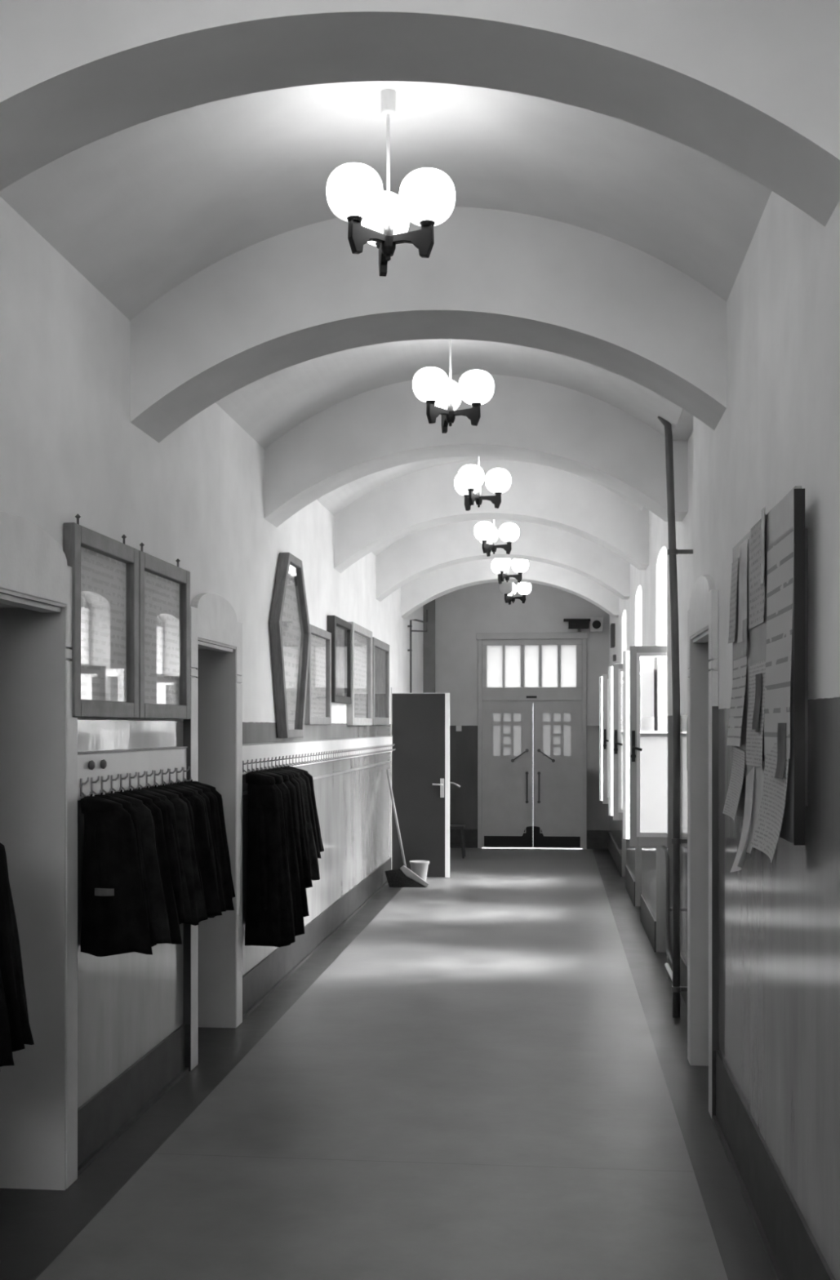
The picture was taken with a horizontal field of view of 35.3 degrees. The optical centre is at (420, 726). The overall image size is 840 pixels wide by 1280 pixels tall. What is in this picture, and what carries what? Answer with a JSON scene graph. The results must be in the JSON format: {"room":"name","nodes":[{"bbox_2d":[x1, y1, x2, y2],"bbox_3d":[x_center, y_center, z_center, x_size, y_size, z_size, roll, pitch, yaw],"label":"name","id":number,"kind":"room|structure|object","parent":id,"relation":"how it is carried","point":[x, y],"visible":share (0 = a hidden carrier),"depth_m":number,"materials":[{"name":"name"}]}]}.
{"room":"school corridor","nodes":[
{"label":"school corridor","id":0,"kind":"room"},
{"bbox_2d":[0,196,422,1108],"bbox_3d":[-1.383,-0.400,8.382,0.700,4.300,21.600,0,0,6],"label":"wall","id":1,"kind":"structure","parent":0,"point":[70,446],"depth_m":6.13,"materials":[{"name":"paint"}]},
{"bbox_2d":[0,511,77,1190],"bbox_3d":[-1.646,0.512,4.594,0.540,2.475,1.080,0,0,6],"label":"door","id":2,"kind":"structure","parent":1,"relation":"in","point":[38,728],"depth_m":4.99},
{"bbox_2d":[63,513,138,718],"bbox_3d":[-1.302,-0.431,5.439,0.047,0.792,0.790,0,0,6],"label":"frame","id":3,"kind":"object","parent":1,"relation":"attached to","point":[105,647],"visible":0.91,"depth_m":5.44,"materials":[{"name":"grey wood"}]},
{"bbox_2d":[77,746,191,800],"bbox_3d":[-1.248,0.196,5.903,0.065,0.188,1.565,0,0,6],"label":"coat rack","id":4,"kind":"object","parent":1,"relation":"attached to","point":[99,772],"visible":0.97,"depth_m":5.77,"materials":[{"name":"grey wood"}]},
{"bbox_2d":[80,794,152,956],"bbox_3d":[-1.187,0.581,5.178,0.276,0.630,0.192,0,0,6],"label":"coat","id":5,"kind":"object","parent":4,"relation":"hanging from","point":[114,922],"visible":1,"depth_m":5.13,"materials":[{"name":"black fabric"}]},
{"bbox_2d":[94,792,156,946],"bbox_3d":[-1.187,0.581,5.293,0.253,0.630,0.175,0,0,6],"label":"coat","id":6,"kind":"object","parent":4,"relation":"hanging from","point":[126,805],"visible":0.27,"depth_m":5.28,"materials":[{"name":"black fabric"}]},
{"bbox_2d":[105,791,171,943],"bbox_3d":[-1.159,0.578,5.406,0.286,0.623,0.174,0,0,6],"label":"coat","id":7,"kind":"object","parent":4,"relation":"hanging from","point":[157,906],"visible":0.38,"depth_m":5.38,"materials":[{"name":"grey fabric"}]},
{"bbox_2d":[114,789,182,944],"bbox_3d":[-1.141,0.588,5.532,0.296,0.644,0.175,0,0,6],"label":"coat","id":8,"kind":"object","parent":4,"relation":"hanging from","point":[161,846],"visible":0.25,"depth_m":5.51,"materials":[{"name":"black fabric"}]},
{"bbox_2d":[124,788,186,924],"bbox_3d":[-1.137,0.563,5.652,0.279,0.593,0.165,0,0,6],"label":"coat","id":9,"kind":"object","parent":4,"relation":"hanging from","point":[174,865],"visible":0.2,"depth_m":5.63,"materials":[{"name":"black fabric"}]},
{"bbox_2d":[132,786,192,923],"bbox_3d":[-1.129,0.564,5.774,0.271,0.595,0.172,0,0,6],"label":"coat","id":10,"kind":"object","parent":4,"relation":"hanging from","point":[187,907],"visible":0.13,"depth_m":5.76,"materials":[{"name":"grey fabric"}]},
{"bbox_2d":[141,786,208,925],"bbox_3d":[-1.101,0.574,5.893,0.302,0.616,0.169,0,0,6],"label":"coat","id":11,"kind":"object","parent":4,"relation":"hanging from","point":[185,837],"visible":0.35,"depth_m":5.85,"materials":[{"name":"grey fabric"}]},
{"bbox_2d":[149,784,205,905],"bbox_3d":[-1.105,0.565,6.005,0.273,0.598,0.173,0,0,6],"label":"coat","id":12,"kind":"object","parent":4,"relation":"hanging from","point":[180,795],"visible":0.12,"depth_m":5.99,"materials":[{"name":"black fabric"}]},
{"bbox_2d":[157,783,222,918],"bbox_3d":[-1.070,0.580,6.127,0.318,0.628,0.173,0,0,6],"label":"coat","id":13,"kind":"object","parent":4,"relation":"hanging from","point":[213,908],"visible":0.33,"depth_m":6.09,"materials":[{"name":"black fabric"}]},
{"bbox_2d":[164,782,218,896],"bbox_3d":[-1.079,0.579,6.246,0.274,0.625,0.165,0,0,6],"label":"coat","id":14,"kind":"object","parent":4,"relation":"hanging from","point":[211,843],"visible":0.16,"depth_m":6.23,"materials":[{"name":"grey fabric"}]},
{"bbox_2d":[172,781,226,918],"bbox_3d":[-1.070,0.591,6.371,0.268,0.649,0.172,0,0,6],"label":"coat","id":15,"kind":"object","parent":4,"relation":"hanging from","point":[220,891],"visible":0.13,"depth_m":6.36,"materials":[{"name":"black fabric"}]},
{"bbox_2d":[178,780,234,910],"bbox_3d":[-1.053,0.587,6.494,0.276,0.642,0.170,0,0,6],"label":"coat","id":16,"kind":"object","parent":4,"relation":"hanging from","point":[218,837],"visible":0.3,"depth_m":6.48,"materials":[{"name":"black fabric"}]},
{"bbox_2d":[186,779,235,897],"bbox_3d":[-1.056,0.566,6.610,0.248,0.599,0.169,0,0,6],"label":"coat","id":17,"kind":"object","parent":4,"relation":"hanging from","point":[213,790],"visible":0.23,"depth_m":6.58,"materials":[{"name":"black fabric"}]},
{"bbox_2d":[138,542,190,719],"bbox_3d":[-1.221,-0.431,6.247,0.047,0.792,0.815,0,0,6],"label":"frame","id":18,"kind":"object","parent":1,"relation":"attached to","point":[164,587],"visible":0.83,"depth_m":6.29,"materials":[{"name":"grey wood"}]},
{"bbox_2d":[183,592,242,1071],"bbox_3d":[-1.374,0.512,7.277,0.540,2.475,1.117,0,0,6],"label":"door","id":19,"kind":"structure","parent":1,"relation":"in","point":[213,732],"depth_m":7.66,"materials":[{"name":"grey paint"}]},
{"bbox_2d":[77,857,391,1176],"bbox_3d":[-1.020,1.630,8.345,0.030,0.240,21.600,0,0,6],"label":"baseboard","id":20,"kind":"structure","parent":1,"relation":"attached to","point":[108,1114],"depth_m":6.40,"materials":[{"name":"paint"}]},
{"bbox_2d":[268,552,311,737],"bbox_3d":[-0.904,-0.555,9.253,0.072,1.270,1.127,0,0,6],"label":"frame","id":21,"kind":"object","parent":1,"relation":"attached to","point":[290,633],"visible":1,"depth_m":9.29,"materials":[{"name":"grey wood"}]},
{"bbox_2d":[242,760,391,795],"bbox_3d":[-0.707,0.405,11.530,0.012,0.020,7.400,0,0,6],"label":"trim","id":22,"kind":"structure","parent":1,"relation":"attached to","point":[245,793],"depth_m":11.81,"materials":[{"name":"grey wood"}]},
{"bbox_2d":[304,623,331,724],"bbox_3d":[-0.801,-0.393,10.393,0.047,0.755,0.960,0,0,6],"label":"frame","id":23,"kind":"object","parent":1,"relation":"attached to","point":[318,696],"visible":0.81,"depth_m":10.50,"materials":[{"name":"grey wood"}]},
{"bbox_2d":[242,735,395,774],"bbox_3d":[-0.680,0.199,11.522,0.065,0.183,7.410,0,0,6],"label":"coat rack","id":24,"kind":"object","parent":1,"relation":"attached to","point":[259,756],"visible":0.99,"depth_m":9.92,"materials":[{"name":"white wood"}]},
{"bbox_2d":[244,770,295,946],"bbox_3d":[-0.898,0.791,7.928,0.296,1.051,0.164,0,0,6],"label":"coat","id":25,"kind":"object","parent":24,"relation":"hanging from","point":[269,913],"visible":1,"depth_m":7.88,"materials":[{"name":"black fabric"}]},
{"bbox_2d":[257,768,288,788],"bbox_3d":[-0.883,0.747,8.182,0.276,0.961,0.162,0,0,6],"label":"coat","id":26,"kind":"object","parent":24,"relation":"hanging from","point":[261,769],"visible":0.06,"depth_m":8.18,"materials":[{"name":"grey fabric"}]},
{"bbox_2d":[252,769,304,936],"bbox_3d":[-0.867,0.776,8.057,0.332,1.021,0.165,0,0,6],"label":"coat","id":27,"kind":"object","parent":24,"relation":"hanging from","point":[288,820],"visible":0.21,"depth_m":8.03,"materials":[{"name":"black fabric"}]},
{"bbox_2d":[262,768,309,916],"bbox_3d":[-0.850,0.736,8.299,0.316,0.940,0.165,0,0,6],"label":"coat","id":28,"kind":"object","parent":24,"relation":"hanging from","point":[290,785],"visible":0.2,"depth_m":8.27,"materials":[{"name":"black fabric"}]},
{"bbox_2d":[266,768,312,888],"bbox_3d":[-0.837,0.646,8.412,0.320,0.761,0.170,0,0,6],"label":"coat","id":29,"kind":"object","parent":24,"relation":"hanging from","point":[307,873],"visible":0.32,"depth_m":8.37,"materials":[{"name":"black fabric"}]},
{"bbox_2d":[271,767,311,876],"bbox_3d":[-0.841,0.627,8.537,0.288,0.721,0.171,0,0,6],"label":"coat","id":30,"kind":"object","parent":24,"relation":"hanging from","point":[306,838],"visible":0.11,"depth_m":8.50,"materials":[{"name":"black fabric"}]},
{"bbox_2d":[277,766,305,780],"bbox_3d":[-0.830,0.587,8.778,0.261,0.641,0.164,0,0,6],"label":"coat","id":31,"kind":"object","parent":24,"relation":"hanging from","point":[300,775],"visible":0.08,"depth_m":8.76,"materials":[{"name":"black fabric"}]},
{"bbox_2d":[274,766,319,879],"bbox_3d":[-0.814,0.637,8.655,0.317,0.741,0.169,0,0,6],"label":"coat","id":32,"kind":"object","parent":24,"relation":"hanging from","point":[313,855],"visible":0.2,"depth_m":8.64,"materials":[{"name":"grey fabric"}]},
{"bbox_2d":[282,765,321,858],"bbox_3d":[-0.805,0.576,8.891,0.287,0.620,0.170,0,0,6],"label":"coat","id":33,"kind":"object","parent":24,"relation":"hanging from","point":[306,778],"visible":0.19,"depth_m":8.87,"materials":[{"name":"black fabric"}]},
{"bbox_2d":[284,764,324,852],"bbox_3d":[-0.796,0.566,9.027,0.277,0.600,0.174,0,0,6],"label":"coat","id":34,"kind":"object","parent":24,"relation":"hanging from","point":[305,772],"visible":0.2,"depth_m":8.98,"materials":[{"name":"black fabric"}]},
{"bbox_2d":[327,615,351,704],"bbox_3d":[-0.690,-0.560,11.387,0.067,0.720,0.920,0,0,6],"label":"frame","id":35,"kind":"object","parent":1,"relation":"attached to","point":[340,629],"visible":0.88,"depth_m":11.54,"materials":[{"name":"black wood"}]},
{"bbox_2d":[346,622,372,725],"bbox_3d":[-0.570,-0.480,12.622,0.057,0.940,1.280,0,0,6],"label":"frame","id":36,"kind":"object","parent":1,"relation":"attached to","point":[359,713],"visible":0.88,"depth_m":12.76,"materials":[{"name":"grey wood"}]},
{"bbox_2d":[372,636,389,724],"bbox_3d":[-0.427,-0.463,14.085,0.047,0.895,1.300,0,0,6],"label":"frame","id":37,"kind":"object","parent":1,"relation":"attached to","point":[380,650],"visible":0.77,"depth_m":14.20,"materials":[{"name":"grey wood"}]},
{"bbox_2d":[407,609,427,693],"bbox_3d":[-0.027,-0.880,17.023,0.279,1.260,0.066,0,0,-15],"label":"pipe","id":38,"kind":"object","parent":1,"relation":"attached to","point":[415,620],"visible":0.92,"depth_m":16.99,"materials":[{"name":"grey metal"}]},
{"bbox_2d":[391,687,460,877],"bbox_3d":[0.066,0.650,15.272,0.794,2.200,0.200,0,0,6],"label":"door","id":39,"kind":"structure","parent":1,"relation":"in","point":[420,782],"depth_m":15.25,"materials":[{"name":"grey wood"}]},
{"bbox_3d":[-1.518,0.196,3.239,0.065,0.188,1.540,0,0,6],"label":"coat rack","id":40,"kind":"object","parent":1,"relation":"attached to","visible":0},
{"bbox_2d":[0,968,14,1066],"bbox_3d":[-1.304,0.616,3.726,0.335,0.700,0.205,0,0,6],"label":"coat","id":41,"kind":"object","parent":40,"relation":"hanging from","point":[6,1048],"visible":1,"depth_m":3.69,"materials":[{"name":"black fabric"}]},
{"bbox_2d":[0,842,34,1052],"bbox_3d":[-1.294,0.607,3.868,0.326,0.681,0.201,0,0,6],"label":"coat","id":42,"kind":"object","parent":40,"relation":"hanging from","point":[11,961],"visible":0.95,"depth_m":3.84,"materials":[{"name":"black fabric"}]},
{"bbox_2d":[0,847,776,1279],"bbox_3d":[0.030,1.825,8.239,4.200,0.150,22.200,0,0,6],"label":"floor","id":43,"kind":"structure","parent":0,"point":[485,1072],"depth_m":5.77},
{"bbox_2d":[384,769,428,887],"bbox_3d":[-0.142,1.113,14.490,0.496,1.274,0.264,0,0,6],"label":"broom","id":44,"kind":"object","parent":43,"relation":"on","point":[403,877],"visible":1,"depth_m":14.37,"materials":[{"name":"grey wood"}]},
{"bbox_2d":[409,860,429,881],"bbox_3d":[-0.007,1.633,14.826,0.228,0.235,0.224,0,0,6],"label":"bucket","id":45,"kind":"object","parent":43,"relation":"on","point":[420,868],"visible":0.65,"depth_m":14.75,"materials":[{"name":"grey plastic"}]},
{"bbox_2d":[449,824,466,858],"bbox_3d":[0.449,1.536,17.645,0.307,0.432,0.308,0,0,6],"label":"stool","id":46,"kind":"object","parent":43,"relation":"on","point":[461,827],"visible":0.55,"depth_m":17.50,"materials":[{"name":"black wood"}]},
{"bbox_2d":[0,0,839,618],"bbox_3d":[0.206,-2.050,8.246,3.950,1.400,22.250,0,0,6],"label":"ceiling","id":47,"kind":"structure","parent":0,"point":[614,167],"depth_m":5.36,"materials":[{"name":"paint"}]},
{"bbox_2d":[326,88,455,276],"bbox_3d":[-0.078,-1.953,4.682,0.420,0.604,0.454,0,0,21],"label":"ceiling lamp","id":48,"kind":"object","parent":47,"relation":"hanging from","point":[379,218],"visible":1,"depth_m":4.59,"materials":[{"name":"black lacquer"},{"name":"white opal glass"},{"name":"brushed metal"}]},
{"bbox_2d":[412,338,494,433],"bbox_3d":[0.160,-1.953,7.326,0.454,0.604,0.420,0,0,-12],"label":"ceiling lamp","id":49,"kind":"object","parent":47,"relation":"hanging from","point":[442,395],"visible":0.97,"depth_m":7.18,"materials":[{"name":"black lacquer"},{"name":"white opal glass"},{"name":"brushed metal"}]},
{"bbox_2d":[454,456,511,511],"bbox_3d":[0.424,-1.953,10.017,0.454,0.604,0.420,0,0,-34],"label":"ceiling lamp","id":50,"kind":"object","parent":47,"relation":"hanging from","point":[469,478],"visible":0.98,"depth_m":9.91,"materials":[{"name":"white glass"}]},
{"bbox_2d":[474,519,519,556],"bbox_3d":[0.747,-1.953,12.686,0.420,0.604,0.454,0,0,11],"label":"ceiling lamp","id":51,"kind":"object","parent":47,"relation":"hanging from","point":[486,532],"visible":0.97,"depth_m":12.58,"materials":[{"name":"white glass"}]},
{"bbox_2d":[491,558,528,583],"bbox_3d":[1.040,-1.952,15.178,0.420,0.604,0.454,0,0,-2],"label":"ceiling lamp","id":52,"kind":"object","parent":47,"relation":"hanging from","point":[500,566],"visible":0.77,"depth_m":15.10,"materials":[{"name":"white glass"}]},
{"bbox_2d":[498,582,531,604],"bbox_3d":[1.291,-1.952,17.755,0.420,0.604,0.454,0,0,14],"label":"ceiling lamp","id":53,"kind":"object","parent":47,"relation":"hanging from","point":[508,589],"visible":0.84,"depth_m":17.65,"materials":[{"name":"white glass"}]},
{"bbox_2d":[435,582,608,830],"bbox_3d":[1.314,-0.400,19.140,3.900,4.300,0.350,0,0,6],"label":"wall","id":54,"kind":"structure","parent":0,"point":[461,614],"depth_m":19.02,"materials":[{"name":"paint"}]},
{"bbox_2d":[422,599,435,693],"bbox_3d":[0.134,-0.050,19.053,0.170,3.600,0.059,0,0,6],"label":"pilaster","id":55,"kind":"object","parent":54,"relation":"attached to","point":[428,637],"depth_m":19.02,"materials":[{"name":"grey paint"}]},
{"bbox_2d":[456,725,461,731],"bbox_3d":[0.559,0.030,19.034,0.080,0.080,0.011,0,0,6],"label":"light switch","id":56,"kind":"object","parent":54,"relation":"attached to","point":[458,727],"visible":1,"depth_m":19.03,"materials":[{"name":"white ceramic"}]},
{"bbox_2d":[449,828,608,848],"bbox_3d":[1.460,1.615,18.942,2.490,0.270,0.015,0,0,6],"label":"baseboard","id":57,"kind":"structure","parent":54,"relation":"attached to","point":[596,839],"depth_m":19.00,"materials":[{"name":"paint"}]},
{"bbox_2d":[475,632,587,848],"bbox_3d":[1.609,0.205,18.964,1.595,3.090,0.180,0,0,6],"label":"door","id":58,"kind":"structure","parent":54,"relation":"in","point":[532,686],"depth_m":18.93,"materials":[{"name":"grey paint"}]},
{"bbox_2d":[563,617,603,632],"bbox_3d":[2.321,-1.445,18.761,0.560,0.210,0.198,0,0,6],"label":"loudspeaker","id":59,"kind":"object","parent":54,"relation":"attached to","point":[596,623],"visible":1,"depth_m":18.68,"materials":[{"name":"black paint"}]},
{"bbox_2d":[608,191,839,1279],"bbox_3d":[1.851,-0.400,8.055,0.600,4.300,21.600,0,0,6],"label":"wall","id":60,"kind":"structure","parent":0,"point":[778,431],"depth_m":4.26,"materials":[{"name":"paint"}]},
{"bbox_2d":[599,674,622,804],"bbox_3d":[2.305,-0.217,14.879,0.549,2.185,0.969,0,0,6],"label":"window","id":61,"kind":"structure","parent":60,"relation":"in","point":[603,681],"depth_m":14.48,"materials":[{"name":"white paint"}]},
{"bbox_2d":[610,623,614,648],"bbox_3d":[2.508,-1.180,17.185,0.049,0.300,0.300,0,0,6],"label":"junction box","id":62,"kind":"object","parent":60,"relation":"attached to","point":[612,625],"visible":1,"depth_m":17.04,"materials":[{"name":"grey metal"}]},
{"bbox_2d":[613,654,616,661],"bbox_3d":[2.472,-0.870,16.786,0.039,0.080,0.100,0,0,6],"label":"socket","id":63,"kind":"object","parent":60,"relation":"attached to","point":[614,655],"visible":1,"depth_m":16.74,"materials":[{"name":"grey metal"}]},
{"bbox_2d":[608,663,641,820],"bbox_3d":[2.050,-0.217,12.352,0.549,2.185,0.969,0,0,6],"label":"window","id":64,"kind":"structure","parent":60,"relation":"in","point":[615,672],"depth_m":11.96,"materials":[{"name":"white paint"}]},
{"bbox_2d":[622,645,666,847],"bbox_3d":[1.785,-0.217,9.735,0.549,2.185,0.989,0,0,6],"label":"window","id":65,"kind":"structure","parent":60,"relation":"in","point":[644,753],"depth_m":9.33,"materials":[{"name":"white glass"}]},
{"bbox_2d":[662,845,672,981],"bbox_3d":[1.695,1.240,8.825,0.083,0.808,0.901,0,0,6],"label":"pipe","id":66,"kind":"object","parent":60,"relation":"attached to","point":[668,908],"visible":0.81,"depth_m":8.93,"materials":[{"name":"metal"}]},
{"bbox_2d":[657,416,693,1017],"bbox_3d":[1.538,-0.072,7.946,0.216,3.643,0.067,0,0,18],"label":"riser pipe","id":67,"kind":"object","parent":60,"relation":"attached to","point":[676,841],"visible":0.94,"depth_m":7.93,"materials":[{"name":"grey metal"}]},
{"bbox_2d":[686,718,687,770],"bbox_3d":[1.623,0.110,7.851,0.029,0.320,0.450,0,0,6],"label":"panel","id":68,"kind":"object","parent":60,"relation":"attached to","point":[686,718],"visible":0.18,"depth_m":8.06,"materials":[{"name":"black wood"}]},
{"bbox_2d":[687,574,718,1118],"bbox_3d":[1.566,0.512,6.386,0.430,2.475,1.077,0,0,6],"label":"door","id":69,"kind":"structure","parent":60,"relation":"in","point":[703,612],"depth_m":6.80,"materials":[{"name":"grey paint"}]},
{"bbox_2d":[608,832,835,1279],"bbox_3d":[1.661,1.595,8.074,0.280,0.310,21.600,0,0,6],"label":"baseboard","id":70,"kind":"structure","parent":60,"relation":"attached to","point":[792,1251],"depth_m":4.66,"materials":[{"name":"paint"}]},
{"bbox_2d":[732,485,808,845],"bbox_3d":[1.136,-0.170,4.308,0.066,1.000,1.300,0,0,6],"label":"notice board","id":71,"kind":"object","parent":60,"relation":"attached to","point":[789,512],"visible":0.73,"depth_m":3.73,"materials":[{"name":"grey wood"}]},
{"bbox_2d":[728,557,738,643],"bbox_3d":[1.151,-0.460,4.854,0.015,0.300,0.170,0,0,6],"label":"paper sheet","id":72,"kind":"object","parent":71,"relation":"attached to","point":[735,564],"visible":1,"depth_m":4.87,"materials":[{"name":"grey paper"}]},
{"bbox_2d":[722,746,745,821],"bbox_3d":[1.128,0.205,4.747,0.039,0.265,0.312,0,0,6],"label":"paper sheet","id":73,"kind":"object","parent":71,"relation":"attached to","point":[734,791],"visible":1,"depth_m":4.78,"materials":[{"name":"white paper"}]},
{"bbox_2d":[726,653,746,746],"bbox_3d":[1.137,-0.090,4.740,0.026,0.320,0.340,0,0,6],"label":"paper sheet","id":74,"kind":"object","parent":71,"relation":"attached to","point":[740,664],"visible":1,"depth_m":4.76,"materials":[{"name":"white paper"}]},
{"bbox_2d":[729,766,754,872],"bbox_3d":[1.071,0.311,4.388,0.066,0.361,0.248,0,0,6],"label":"paper sheet","id":75,"kind":"object","parent":71,"relation":"attached to","point":[739,861],"visible":0.95,"depth_m":4.43,"materials":[{"name":"white paper"}]},
{"bbox_2d":[737,537,747,643],"bbox_3d":[1.135,-0.475,4.649,0.010,0.350,0.200,0,0,6],"label":"paper sheet","id":76,"kind":"object","parent":71,"relation":"attached to","point":[743,560],"visible":0.96,"depth_m":4.67,"materials":[{"name":"white paper"}]},
{"bbox_2d":[742,617,746,654],"bbox_3d":[1.121,-0.310,4.560,0.005,0.120,0.100,0,0,6],"label":"paper sheet","id":77,"kind":"object","parent":71,"relation":"attached to","point":[744,621],"visible":1,"depth_m":4.55,"materials":[{"name":"grey paper"}]},
{"bbox_2d":[740,760,764,856],"bbox_3d":[1.072,0.260,4.254,0.050,0.300,0.200,0,0,6],"label":"paper sheet","id":78,"kind":"object","parent":71,"relation":"attached to","point":[759,771],"visible":0.56,"depth_m":4.30,"materials":[{"name":"white paper"}]},
{"bbox_2d":[745,659,765,767],"bbox_3d":[1.102,-0.040,4.336,0.014,0.340,0.350,0,0,6],"label":"paper sheet","id":79,"kind":"object","parent":71,"relation":"attached to","point":[753,737],"visible":0.86,"depth_m":4.36,"materials":[{"name":"white paper"}]},
{"bbox_2d":[751,673,761,729],"bbox_3d":[1.090,-0.080,4.272,0.013,0.180,0.120,0,0,6],"label":"paper sheet","id":80,"kind":"object","parent":71,"relation":"attached to","point":[758,677],"visible":1,"depth_m":4.28,"materials":[{"name":"grey paper"}]},
{"bbox_2d":[748,514,765,629],"bbox_3d":[1.105,-0.500,4.331,0.007,0.340,0.320,0,0,6],"label":"paper sheet","id":81,"kind":"object","parent":71,"relation":"attached to","point":[757,592],"visible":0.91,"depth_m":4.35,"materials":[{"name":"white paper"}]},
{"bbox_2d":[760,506,764,585],"bbox_3d":[1.084,-0.570,4.180,0.005,0.240,0.065,0,0,6],"label":"paper sheet","id":82,"kind":"object","parent":71,"relation":"attached to","point":[762,523],"visible":1,"depth_m":4.17,"materials":[{"name":"white paper"}]},
{"bbox_2d":[750,742,788,862],"bbox_3d":[1.036,0.215,3.921,0.050,0.330,0.400,0,2,6],"label":"paper sheet","id":83,"kind":"object","parent":71,"relation":"attached to","point":[769,822],"visible":0.99,"depth_m":3.97,"materials":[{"name":"white paper"}]},
{"bbox_2d":[764,525,793,758],"bbox_3d":[1.060,-0.235,3.911,0.010,0.650,0.445,0,0,6],"label":"paper sheet","id":84,"kind":"object","parent":71,"relation":"attached to","point":[780,552],"visible":1,"depth_m":3.91,"materials":[{"name":"white paper"}]},
{"bbox_2d":[774,723,786,778],"bbox_3d":[1.042,0.070,3.814,0.011,0.160,0.140,0,0,6],"label":"paper sheet","id":85,"kind":"object","parent":71,"relation":"attached to","point":[781,730],"visible":1,"depth_m":3.82,"materials":[{"name":"grey paper"}]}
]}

